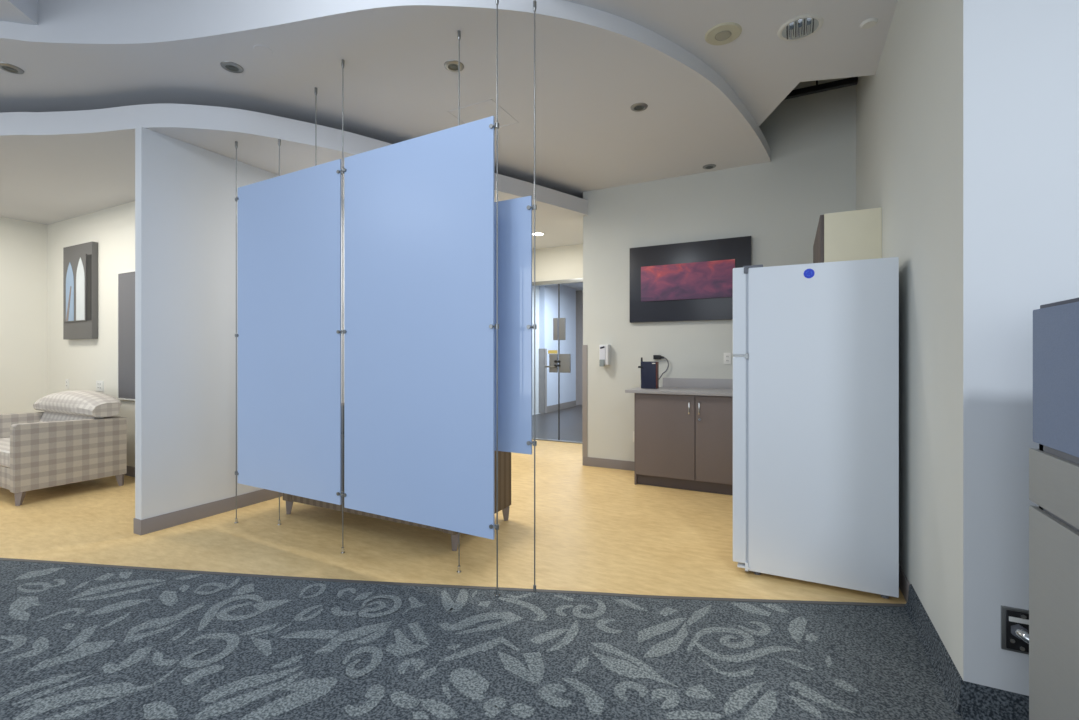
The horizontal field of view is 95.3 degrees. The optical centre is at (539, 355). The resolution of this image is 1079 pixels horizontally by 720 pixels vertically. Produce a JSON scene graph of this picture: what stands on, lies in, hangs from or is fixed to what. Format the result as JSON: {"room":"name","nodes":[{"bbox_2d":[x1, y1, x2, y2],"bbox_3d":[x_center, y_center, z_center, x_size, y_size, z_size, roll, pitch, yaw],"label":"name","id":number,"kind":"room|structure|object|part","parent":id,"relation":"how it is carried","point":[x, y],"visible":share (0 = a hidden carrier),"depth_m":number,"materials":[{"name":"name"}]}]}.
{"room":"office break area","nodes":[
{"label":"office break area","id":0,"kind":"room"},
{"bbox_2d":[0,217,46,413],"bbox_3d":[-7.056,-0.360,3.972,0.120,3.200,7.700,0,0,27],"label":"wall","id":1,"kind":"structure","parent":0,"point":[23,244],"depth_m":5.78,"materials":[{"name":"beige paint"}]},
{"bbox_2d":[47,201,134,466],"bbox_3d":[-4.227,-0.175,5.150,3.860,2.830,0.120,0,0,27],"label":"wall","id":2,"kind":"structure","parent":0,"point":[84,362],"depth_m":5.42,"materials":[{"name":"beige paint"}]},
{"bbox_2d":[66,379,68,388],"bbox_3d":[-5.496,0.325,5.721,0.070,0.114,0.010,0,0,27],"label":"wall outlet","id":3,"kind":"object","parent":2,"relation":"attached to","point":[67,380],"visible":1,"depth_m":5.71,"materials":[{"name":"white plastic"}]},
{"bbox_2d":[63,241,97,339],"bbox_3d":[-5.159,-0.718,5.513,0.690,1.055,0.071,0,0,27],"label":"framed print","id":4,"kind":"object","parent":2,"relation":"attached to","point":[80,261],"visible":1,"depth_m":5.44,"materials":[{"name":"grey"}]},
{"bbox_3d":[-5.203,-0.752,5.509,0.535,0.735,0.014,0,0,27],"label":"panel","id":5,"kind":"part","parent":4,"relation":"part of","materials":[{"name":"grey"}]},
{"bbox_2d":[96,381,103,390],"bbox_3d":[-4.801,0.327,5.368,0.160,0.114,0.010,0,0,27],"label":"wall outlet","id":6,"kind":"object","parent":2,"relation":"attached to","point":[99,384],"visible":1,"depth_m":5.36,"materials":[{"name":"white plastic"}]},
{"bbox_2d":[117,270,134,400],"bbox_3d":[-3.674,-0.210,4.788,1.685,1.330,0.020,0,0,27],"label":"tackboard","id":7,"kind":"object","parent":2,"relation":"attached to","point":[125,280],"visible":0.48,"depth_m":5.08,"materials":[{"name":"grey"}]},
{"bbox_2d":[124,466,134,476],"bbox_3d":[-4.256,1.190,5.093,3.860,0.100,0.008,0,0,27],"label":"baseboard","id":8,"kind":"structure","parent":2,"relation":"attached to","point":[130,470],"depth_m":5.07,"materials":[{"name":"grey rubber"}]},
{"bbox_2d":[134,127,343,534],"bbox_3d":[-2.296,-0.175,4.407,0.098,2.830,2.217,0,0,27],"label":"wall","id":9,"kind":"structure","parent":0,"point":[185,193],"depth_m":3.66,"materials":[{"name":"white paint"}]},
{"bbox_2d":[0,103,587,248],"bbox_3d":[-2.945,-1.673,5.385,8.112,0.165,3.950,0,0,-1],"label":"ceiling","id":10,"kind":"structure","parent":0,"point":[58,166],"depth_m":3.88,"materials":[{"name":"paint"}]},
{"bbox_2d":[532,232,544,235],"bbox_3d":[-0.022,-1.587,6.403,0.200,0.006,0.200,0,0,27],"label":"recessed light","id":11,"kind":"object","parent":10,"relation":"in","point":[536,233],"visible":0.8,"depth_m":6.37,"materials":[{"name":"white"}]},
{"bbox_2d":[0,0,770,198],"bbox_3d":[-2.411,-1.909,5.053,9.240,0.103,5.566,0,0,9],"label":"ceiling","id":12,"kind":"structure","parent":0,"point":[592,65],"depth_m":3.30,"materials":[{"name":"paint"}]},
{"bbox_2d":[0,62,23,73],"bbox_3d":[-3.420,-1.855,3.177,0.128,0.009,0.128,0,0,27],"label":"recessed light","id":13,"kind":"object","parent":12,"relation":"in","point":[7,67],"visible":1,"depth_m":3.17,"materials":[{"name":"silver metal"}]},
{"bbox_2d":[220,61,243,72],"bbox_3d":[-1.979,-1.855,3.166,0.128,0.009,0.128,0,0,27],"label":"recessed light","id":14,"kind":"object","parent":12,"relation":"in","point":[229,66],"visible":1,"depth_m":3.15,"materials":[{"name":"silver metal"}]},
{"bbox_2d":[314,87,316,165],"bbox_3d":[-1.565,-0.660,3.422,0.052,2.400,0.031,0,0,27],"label":"support rod","id":15,"kind":"object","parent":12,"relation":"attached to","point":[315,88],"visible":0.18,"depth_m":3.41,"materials":[{"name":"silver metal"}]},
{"bbox_3d":[-1.552,-0.655,3.414,0.007,2.390,0.007,0,0,27],"label":"rod","id":16,"kind":"part","parent":15,"relation":"part of","materials":[{"name":"silver metal"}]},
{"bbox_2d":[444,60,463,71],"bbox_3d":[-0.548,-1.855,3.154,0.128,0.009,0.128,0,0,27],"label":"recessed light","id":17,"kind":"object","parent":12,"relation":"in","point":[451,65],"visible":0.84,"depth_m":3.15,"materials":[{"name":"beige metal"}]},
{"bbox_2d":[448,99,518,127],"bbox_3d":[-0.434,-1.859,3.831,0.400,0.003,0.400,0,0,27],"label":"access panel","id":18,"kind":"object","parent":12,"relation":"attached to","point":[491,99],"visible":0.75,"depth_m":3.72,"materials":[{"name":"paint"}]},
{"bbox_2d":[630,103,647,111],"bbox_3d":[0.744,-1.855,3.674,0.128,0.009,0.128,0,0,27],"label":"recessed light","id":19,"kind":"object","parent":12,"relation":"in","point":[637,107],"visible":1,"depth_m":3.66,"materials":[{"name":"silver metal"}]},
{"bbox_2d":[703,164,715,168],"bbox_3d":[1.668,-1.855,4.828,0.128,0.009,0.128,0,0,27],"label":"recessed light","id":20,"kind":"object","parent":12,"relation":"in","point":[708,166],"visible":1,"depth_m":4.81,"materials":[{"name":"silver metal"}]},
{"bbox_2d":[0,0,897,125],"bbox_3d":[-1.505,-2.335,1.377,12.130,0.750,8.093,0,0,27],"label":"ceiling","id":21,"kind":"structure","parent":0,"point":[762,68],"depth_m":2.93,"materials":[{"name":"paint"}]},
{"bbox_2d":[705,22,741,44],"bbox_3d":[1.117,-1.953,2.993,0.214,0.014,0.214,0,0,27],"label":"ceiling speaker","id":22,"kind":"object","parent":21,"relation":"attached to","point":[727,32],"visible":1,"depth_m":2.97,"materials":[{"name":"beige plastic"}]},
{"bbox_2d":[777,14,823,40],"bbox_3d":[1.557,-1.947,2.938,0.244,0.026,0.244,0,0,27],"label":"recessed light","id":23,"kind":"object","parent":21,"relation":"in","point":[800,27],"visible":1,"depth_m":2.92,"materials":[{"name":"white metal"}]},
{"bbox_2d":[860,18,877,28],"bbox_3d":[1.940,-1.954,2.895,0.090,0.012,0.090,0,0,27],"label":"sprinkler cover","id":24,"kind":"object","parent":21,"relation":"attached to","point":[871,22],"visible":1,"depth_m":2.88,"materials":[{"name":"white plastic"}]},
{"bbox_2d":[0,405,906,603],"bbox_3d":[0.141,1.300,4.694,12.265,0.120,15.500,0,0,27],"label":"floor","id":25,"kind":"structure","parent":0,"point":[597,530],"depth_m":3.32,"materials":[{"name":"plastic"}]},
{"bbox_2d":[0,390,126,505],"bbox_3d":[-4.707,0.793,4.670,1.296,0.897,0.770,0,0,27],"label":"loveseat","id":26,"kind":"object","parent":25,"relation":"on","point":[78,436],"visible":1,"depth_m":4.44,"materials":[{"name":"fabric"}]},
{"bbox_2d":[0,444,9,467],"bbox_3d":[-4.511,0.869,4.461,0.534,0.138,0.565,0,0,27],"label":"seat cushion","id":27,"kind":"object","parent":26,"relation":"on","point":[5,448],"depth_m":4.16,"materials":[{"name":"fabric"}]},
{"bbox_2d":[0,437,9,444],"bbox_3d":[-4.990,0.869,4.704,0.534,0.138,0.565,0,0,27],"label":"seat cushion","id":28,"kind":"object","parent":26,"relation":"on","point":[3,440],"depth_m":4.63,"materials":[{"name":"fabric"}]},
{"bbox_3d":[-4.735,1.032,4.614,1.078,0.185,0.615,0,0,27],"label":"seat","id":29,"kind":"part","parent":26,"relation":"part of","materials":[{"name":"fabric"}]},
{"bbox_3d":[-4.316,1.183,4.090,0.054,0.118,0.054,0,0,-18],"label":"leg","id":30,"kind":"part","parent":26,"relation":"part of","materials":[{"name":"grey wood"}]},
{"bbox_3d":[-5.233,0.848,4.937,0.100,0.565,0.770,0,0,27],"label":"arm","id":31,"kind":"part","parent":26,"relation":"part of","materials":[{"name":"fabric"}]},
{"bbox_2d":[39,411,67,421],"bbox_3d":[-4.868,0.670,4.945,0.530,0.256,0.168,0,0,27],"label":"cushion","id":32,"kind":"object","parent":26,"relation":"on","point":[46,416],"depth_m":4.94,"materials":[{"name":"fabric"}]},
{"bbox_3d":[-4.180,0.848,4.403,0.100,0.565,0.770,0,0,27],"label":"arm","id":33,"kind":"part","parent":26,"relation":"part of","materials":[{"name":"fabric"}]},
{"bbox_2d":[65,414,103,420],"bbox_3d":[-4.388,0.670,4.702,0.530,0.256,0.168,0,0,27],"label":"cushion","id":34,"kind":"object","parent":26,"relation":"on","point":[68,416],"depth_m":4.70,"materials":[{"name":"fabric"}]},
{"bbox_3d":[-4.009,1.183,4.697,0.054,0.118,0.054,0,0,-18],"label":"leg","id":35,"kind":"part","parent":26,"relation":"part of","materials":[{"name":"grey wood"}]},
{"bbox_2d":[234,141,238,523],"bbox_3d":[-2.238,-0.175,3.643,0.054,2.830,0.031,0,0,27],"label":"support rod","id":36,"kind":"object","parent":25,"relation":"on","point":[236,142],"visible":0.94,"depth_m":3.65,"materials":[{"name":"silver metal"}]},
{"bbox_3d":[-2.250,-0.180,3.650,0.007,2.800,0.007,0,0,27],"label":"rod","id":37,"kind":"part","parent":36,"relation":"part of","materials":[{"name":"silver metal"}]},
{"bbox_2d":[238,159,340,504],"bbox_3d":[-1.741,-0.151,3.370,1.111,2.181,0.012,0,0,29],"label":"panel","id":38,"kind":"object","parent":36,"relation":"attached to","point":[289,225],"visible":1,"depth_m":3.32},
{"bbox_2d":[277,139,280,525],"bbox_3d":[-1.897,-0.175,3.602,0.054,2.830,0.031,0,0,27],"label":"support rod","id":39,"kind":"object","parent":25,"relation":"on","point":[279,140],"visible":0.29,"depth_m":3.61,"materials":[{"name":"silver metal"}]},
{"bbox_3d":[-1.909,-0.180,3.609,0.007,2.800,0.007,0,0,27],"label":"rod","id":40,"kind":"part","parent":39,"relation":"part of","materials":[{"name":"silver metal"}]},
{"bbox_2d":[336,59,346,553],"bbox_3d":[-1.236,-0.310,3.093,0.082,3.100,0.033,0,0,27],"label":"support rod","id":41,"kind":"object","parent":25,"relation":"on","point":[342,171],"visible":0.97,"depth_m":3.09,"materials":[{"name":"silver metal"}]},
{"bbox_3d":[-1.236,-0.315,3.093,0.007,3.070,0.007,0,0,27],"label":"rod","id":42,"kind":"part","parent":41,"relation":"part of","materials":[{"name":"silver metal"}]},
{"bbox_2d":[344,116,494,539],"bbox_3d":[-0.727,-0.146,2.813,1.123,2.188,0.012,0,0,29],"label":"panel","id":43,"kind":"object","parent":41,"relation":"attached to","point":[419,212],"visible":1,"depth_m":2.77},
{"bbox_2d":[283,403,510,550],"bbox_3d":[-1.112,0.793,3.788,1.676,0.897,0.710,0,0,27],"label":"sofa","id":44,"kind":"object","parent":25,"relation":"on","point":[504,458],"visible":0.08,"depth_m":3.60,"materials":[{"name":"brown fabric"}]},
{"bbox_3d":[-1.807,0.848,4.141,0.100,0.565,0.710,0,0,27],"label":"arm","id":45,"kind":"part","parent":44,"relation":"part of","materials":[{"name":"brown fabric"}]},
{"bbox_3d":[-1.965,1.183,3.873,0.054,0.118,0.054,0,0,-18],"label":"leg","id":46,"kind":"part","parent":44,"relation":"part of","materials":[{"name":"grey wood"}]},
{"bbox_3d":[-1.231,0.855,3.551,1.458,0.540,0.176,0,0,27],"label":"backrest","id":47,"kind":"part","parent":44,"relation":"part of","materials":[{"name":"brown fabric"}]},
{"bbox_3d":[-0.538,1.183,3.149,0.054,0.118,0.054,0,0,-18],"label":"leg","id":48,"kind":"part","parent":44,"relation":"part of","materials":[{"name":"grey wood"}]},
{"bbox_3d":[-0.416,0.848,3.435,0.100,0.565,0.710,0,0,27],"label":"arm","id":49,"kind":"part","parent":44,"relation":"part of","materials":[{"name":"brown fabric"}]},
{"bbox_3d":[-0.258,1.183,3.702,0.054,0.118,0.054,0,0,-18],"label":"leg","id":50,"kind":"part","parent":44,"relation":"part of","materials":[{"name":"grey wood"}]},
{"bbox_2d":[0,558,904,606],"bbox_3d":[-2.737,1.236,2.911,9.180,0.009,0.107,0,0,6],"label":"trim","id":51,"kind":"structure","parent":25,"relation":"on","point":[3,559],"depth_m":2.62,"materials":[{"name":"grey rubber"}]},
{"bbox_2d":[527,0,536,590],"bbox_3d":[-0.037,-0.310,2.588,0.054,3.100,0.031,0,0,27],"label":"support rod","id":52,"kind":"object","parent":51,"relation":"on","point":[534,207],"visible":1,"depth_m":2.58,"materials":[{"name":"silver metal"}]},
{"bbox_3d":[-0.025,-0.315,2.581,0.007,3.070,0.007,0,0,27],"label":"rod","id":53,"kind":"part","parent":52,"relation":"part of","materials":[{"name":"silver metal"}]},
{"bbox_2d":[457,30,460,572],"bbox_3d":[-0.449,-0.310,2.811,0.054,3.100,0.031,0,0,27],"label":"support rod","id":54,"kind":"object","parent":25,"relation":"on","point":[458,31],"visible":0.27,"depth_m":2.82,"materials":[{"name":"silver metal"}]},
{"bbox_3d":[-0.461,-0.315,2.818,0.007,3.070,0.007,0,0,27],"label":"rod","id":55,"kind":"part","parent":54,"relation":"part of","materials":[{"name":"silver metal"}]},
{"bbox_2d":[495,196,531,453],"bbox_3d":[-0.242,-0.163,2.699,0.458,1.361,0.012,0,0,29],"label":"panel","id":56,"kind":"object","parent":54,"relation":"attached to","point":[514,218],"visible":0.48,"depth_m":2.63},
{"bbox_2d":[634,393,732,494],"bbox_3d":[1.528,0.798,4.713,1.120,0.884,0.592,0,0,27],"label":"base cabinet","id":57,"kind":"object","parent":25,"relation":"on","point":[685,442],"visible":0.73,"depth_m":4.52,"materials":[{"name":"brown laminate"}]},
{"bbox_3d":[1.173,0.747,4.607,0.544,0.770,0.019,0,0,27],"label":"door","id":58,"kind":"part","parent":57,"relation":"part of","materials":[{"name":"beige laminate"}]},
{"bbox_2d":[625,378,732,396],"bbox_3d":[1.508,0.291,4.729,1.230,0.127,0.599,0,0,27],"label":"countertop","id":59,"kind":"structure","parent":57,"relation":"on","point":[675,386],"depth_m":4.87,"materials":[{"name":"grey laminate"}]},
{"bbox_2d":[638,357,658,388],"bbox_3d":[1.085,0.169,4.902,0.190,0.308,0.075,0,0,27],"label":"coffee maker","id":60,"kind":"object","parent":59,"relation":"on","point":[649,370],"visible":1,"depth_m":4.87,"materials":[{"name":"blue plastic"}]},
{"bbox_3d":[1.166,0.190,4.864,0.012,0.266,0.066,0,0,27],"label":"panel","id":61,"kind":"part","parent":60,"relation":"part of","materials":[{"name":"black plastic"}]},
{"bbox_3d":[1.665,0.747,4.358,0.543,0.770,0.019,0,0,27],"label":"door","id":62,"kind":"part","parent":57,"relation":"part of","materials":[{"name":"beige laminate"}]},
{"bbox_2d":[733,257,898,598],"bbox_3d":[1.604,0.363,2.978,0.816,1.753,0.760,0,0,27],"label":"refrigerator","id":63,"kind":"object","parent":25,"relation":"on","point":[816,345],"visible":1,"depth_m":2.62,"materials":[{"name":"white metal"}]},
{"bbox_3d":[1.307,0.591,3.132,0.073,1.170,0.754,0,0,27],"label":"fridge door","id":64,"kind":"part","parent":63,"relation":"part of","materials":[{"name":"white metal"}]},
{"bbox_3d":[1.307,-0.255,3.132,0.073,0.497,0.754,0,0,27],"label":"freezer door","id":65,"kind":"part","parent":63,"relation":"part of","materials":[{"name":"white metal"}]},
{"bbox_2d":[0,560,962,719],"bbox_3d":[-1.869,1.240,0.659,12.130,0.020,6.485,0,0,27],"label":"floor","id":66,"kind":"structure","parent":0,"point":[77,642],"depth_m":2.02,"materials":[{"name":"grey carpet"}]},
{"bbox_2d":[489,0,499,596],"bbox_3d":[-0.230,-0.312,2.540,0.054,3.096,0.031,0,0,27],"label":"support rod","id":67,"kind":"object","parent":66,"relation":"on","point":[496,125],"visible":0.99,"depth_m":2.53,"materials":[{"name":"silver metal"}]},
{"bbox_3d":[-0.218,-0.317,2.533,0.007,3.066,0.007,0,0,27],"label":"rod","id":68,"kind":"part","parent":67,"relation":"part of","materials":[{"name":"silver metal"}]},
{"bbox_2d":[1029,298,1078,719],"bbox_3d":[1.611,0.545,0.671,1.033,1.378,1.155,0,0,27],"label":"cabinet","id":69,"kind":"object","parent":66,"relation":"on","point":[1053,467],"depth_m":1.29,"materials":[{"name":"grey metal"}]},
{"bbox_3d":[1.609,0.340,0.678,1.023,0.150,1.145,0,0,27],"label":"panel","id":70,"kind":"part","parent":69,"relation":"part of","materials":[{"name":"grey metal"}]},
{"bbox_3d":[1.609,0.810,0.678,1.023,0.760,1.145,0,0,27],"label":"panel","id":71,"kind":"part","parent":69,"relation":"part of","materials":[{"name":"grey metal"}]},
{"bbox_3d":[1.608,0.057,0.672,1.020,0.377,1.133,0,0,27],"label":"fabric panel","id":72,"kind":"part","parent":69,"relation":"part of","materials":[{"name":"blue fabric"}]},
{"bbox_3d":[1.614,0.547,0.659,1.018,1.345,1.135,0,0,27],"label":"frame","id":73,"kind":"part","parent":69,"relation":"part of","materials":[{"name":"grey plastic"}]},
{"bbox_3d":[1.181,-0.138,0.878,0.044,0.012,1.135,0,0,27],"label":"trim","id":74,"kind":"part","parent":69,"relation":"part of","materials":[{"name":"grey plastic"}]},
{"bbox_2d":[532,286,538,413],"bbox_3d":[2.222,-0.210,9.021,5.600,2.900,5.100,0,0,27],"label":"wall","id":75,"kind":"structure","parent":0,"point":[536,287],"depth_m":10.59,"materials":[{"name":"white paint"}]},
{"bbox_2d":[539,284,575,405],"bbox_3d":[0.285,-0.210,9.834,1.253,2.900,4.854,0,0,24],"label":"wall","id":76,"kind":"structure","parent":0,"point":[548,294],"depth_m":11.24,"materials":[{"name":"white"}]},
{"bbox_2d":[539,349,546,412],"bbox_3d":[0.049,0.540,10.706,0.200,1.400,0.100,0,0,27],"label":"trim","id":77,"kind":"structure","parent":76,"relation":"attached to","point":[542,352],"depth_m":10.65,"materials":[{"name":"grey"}]},
{"bbox_2d":[547,400,575,412],"bbox_3d":[0.513,1.170,11.430,0.011,0.140,1.750,0,0,27],"label":"baseboard","id":78,"kind":"structure","parent":76,"relation":"attached to","point":[551,408],"depth_m":11.46,"materials":[{"name":"grey rubber"}]},
{"bbox_2d":[532,244,582,281],"bbox_3d":[0.486,-1.480,7.098,1.385,0.760,0.100,0,0,27],"label":"wall header","id":79,"kind":"structure","parent":0,"point":[562,262],"depth_m":7.15,"materials":[{"name":"beige paint"}]},
{"bbox_2d":[532,278,582,443],"bbox_3d":[0.453,0.070,7.032,1.385,2.340,0.127,0,0,27],"label":"door","id":80,"kind":"structure","parent":79,"relation":"in","point":[559,363],"depth_m":7.13,"materials":[{"name":"silver metal"}]},
{"bbox_3d":[0.204,0.105,7.157,0.128,0.270,0.030,0,0,27],"label":"lock plate","id":81,"kind":"part","parent":80,"relation":"part of","materials":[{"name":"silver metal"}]},
{"bbox_3d":[0.288,-0.390,7.120,0.190,0.320,0.020,0,0,27],"label":"closer plate","id":82,"kind":"part","parent":80,"relation":"part of","materials":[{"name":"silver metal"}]},
{"bbox_3d":[0.362,0.105,7.077,0.178,0.270,0.030,0,0,27],"label":"lock plate","id":83,"kind":"part","parent":80,"relation":"part of","materials":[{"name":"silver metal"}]},
{"bbox_2d":[561,283,582,290],"bbox_3d":[2.267,-1.710,9.054,5.550,0.100,5.200,0,0,27],"label":"ceiling","id":84,"kind":"structure","parent":0,"point":[578,286],"depth_m":11.58,"materials":[{"name":"paint"}]},
{"bbox_2d":[576,290,582,404],"bbox_3d":[3.420,-0.210,11.328,5.550,2.900,0.100,0,0,27],"label":"wall","id":85,"kind":"structure","parent":0,"point":[579,294],"depth_m":12.49,"materials":[{"name":"grey paint"}]},
{"bbox_2d":[583,77,855,461],"bbox_3d":[1.829,-1.060,4.987,2.920,4.600,0.150,0,0,27],"label":"wall","id":86,"kind":"structure","parent":0,"point":[779,203],"depth_m":5.00,"materials":[{"name":"paint"}]},
{"bbox_2d":[582,345,586,456],"bbox_3d":[0.530,0.557,5.598,0.061,1.365,0.076,0,0,27],"label":"trim","id":87,"kind":"structure","parent":86,"relation":"attached to","point":[584,347],"depth_m":5.57,"materials":[{"name":"grey"}]},
{"bbox_2d":[599,345,610,366],"bbox_3d":[0.715,-0.005,5.403,0.105,0.240,0.114,0,0,27],"label":"soap dispenser","id":88,"kind":"object","parent":86,"relation":"attached to","point":[604,350],"visible":1,"depth_m":5.37,"materials":[{"name":"white plastic"}]},
{"bbox_3d":[0.689,-0.035,5.378,0.067,0.150,0.007,0,0,27],"label":"label plate","id":89,"kind":"part","parent":88,"relation":"part of","materials":[{"name":"white plastic"}]},
{"bbox_2d":[583,457,633,470],"bbox_3d":[0.828,1.190,5.406,0.755,0.100,0.008,0,0,27],"label":"baseboard","id":90,"kind":"structure","parent":86,"relation":"attached to","point":[587,461],"depth_m":5.43,"materials":[{"name":"grey rubber"}]},
{"bbox_2d":[653,355,668,378],"bbox_3d":[1.220,0.123,5.044,0.161,0.266,0.298,0,0,27],"label":"power adapter","id":91,"kind":"object","parent":86,"relation":"attached to","point":[654,356],"visible":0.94,"depth_m":5.14,"materials":[{"name":"black plastic"}]},
{"bbox_2d":[630,236,751,322],"bbox_3d":[1.510,-0.760,5.027,1.205,0.800,0.063,0,0,27],"label":"framed painting","id":92,"kind":"object","parent":86,"relation":"attached to","point":[688,281],"visible":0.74,"depth_m":5.01,"materials":[{"name":"black"}]},
{"bbox_2d":[663,378,732,388],"bbox_3d":[1.741,0.277,4.935,1.000,0.097,0.021,0,0,27],"label":"backsplash","id":93,"kind":"structure","parent":86,"relation":"attached to","point":[667,382],"depth_m":4.99,"materials":[{"name":"grey laminate"}]},
{"bbox_2d":[724,353,730,363],"bbox_3d":[1.864,0.025,4.880,0.070,0.114,0.010,0,0,27],"label":"wall outlet","id":94,"kind":"object","parent":86,"relation":"attached to","point":[727,356],"visible":1,"depth_m":4.88,"materials":[{"name":"white plastic"}]},
{"bbox_2d":[856,0,962,678],"bbox_3d":[2.211,-1.060,3.011,0.150,4.600,3.029,0,0,27],"label":"wall","id":95,"kind":"structure","parent":0,"point":[909,113],"depth_m":2.18,"materials":[{"name":"paint"}]},
{"bbox_2d":[813,236,815,262],"bbox_3d":[2.404,-0.682,3.973,0.376,0.545,0.538,0,0,27],"label":"upper cabinet","id":96,"kind":"object","parent":95,"relation":"attached to","point":[814,245],"visible":0.14,"depth_m":4.07,"materials":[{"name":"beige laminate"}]},
{"bbox_3d":[2.334,-0.685,4.160,0.023,0.540,0.265,0,0,27],"label":"door","id":97,"kind":"part","parent":96,"relation":"part of","materials":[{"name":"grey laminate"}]},
{"bbox_2d":[816,207,881,262],"bbox_3d":[2.161,-0.685,3.495,0.376,0.550,0.530,0,0,27],"label":"upper cabinet","id":98,"kind":"object","parent":95,"relation":"attached to","point":[856,234],"visible":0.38,"depth_m":3.25,"materials":[{"name":"beige laminate"}]},
{"bbox_3d":[2.091,-0.685,3.680,0.023,0.540,0.261,0,0,27],"label":"door","id":99,"kind":"part","parent":98,"relation":"part of","materials":[{"name":"grey laminate"}]},
{"bbox_3d":[1.971,-0.685,3.443,0.023,0.540,0.261,0,0,27],"label":"door","id":100,"kind":"part","parent":98,"relation":"part of","materials":[{"name":"grey laminate"}]},
{"bbox_2d":[899,564,909,601],"bbox_3d":[2.325,1.185,3.409,0.008,0.110,2.215,0,0,27],"label":"baseboard","id":101,"kind":"structure","parent":95,"relation":"attached to","point":[904,584],"depth_m":2.54,"materials":[{"name":"grey rubber"}]},
{"bbox_2d":[963,0,1078,695],"bbox_3d":[3.083,-0.460,0.954,3.564,3.400,0.150,0,0,27],"label":"wall","id":102,"kind":"structure","parent":0,"point":[1021,57],"depth_m":1.64,"materials":[{"name":"white paint"}]},
{"bbox_2d":[904,584,1028,719],"bbox_3d":[3.189,1.176,1.253,3.545,0.116,0.840,0,0,27],"label":"baseboard","id":103,"kind":"structure","parent":102,"relation":"attached to","point":[972,701],"depth_m":1.70,"materials":[{"name":"carpet"}]},
{"bbox_2d":[1001,605,1028,654],"bbox_3d":[1.665,0.906,1.483,0.134,0.143,0.395,0,0,-21],"label":"power feed","id":104,"kind":"object","parent":102,"relation":"attached to","point":[1014,621],"visible":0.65,"depth_m":1.62,"materials":[{"name":"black metal"}]},
{"bbox_3d":[1.704,-2.660,3.873,1.535,1.400,1.950,0,0,27],"label":"ceiling","id":105,"kind":"structure","parent":0,"visible":0},
{"bbox_2d":[784,77,857,99],"bbox_3d":[2.436,-2.828,4.376,0.665,0.965,0.070,0,0,27],"label":"air vent","id":106,"kind":"object","parent":105,"relation":"hanging from","point":[817,88],"visible":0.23,"depth_m":4.33,"materials":[{"name":"black metal"}]}
]}

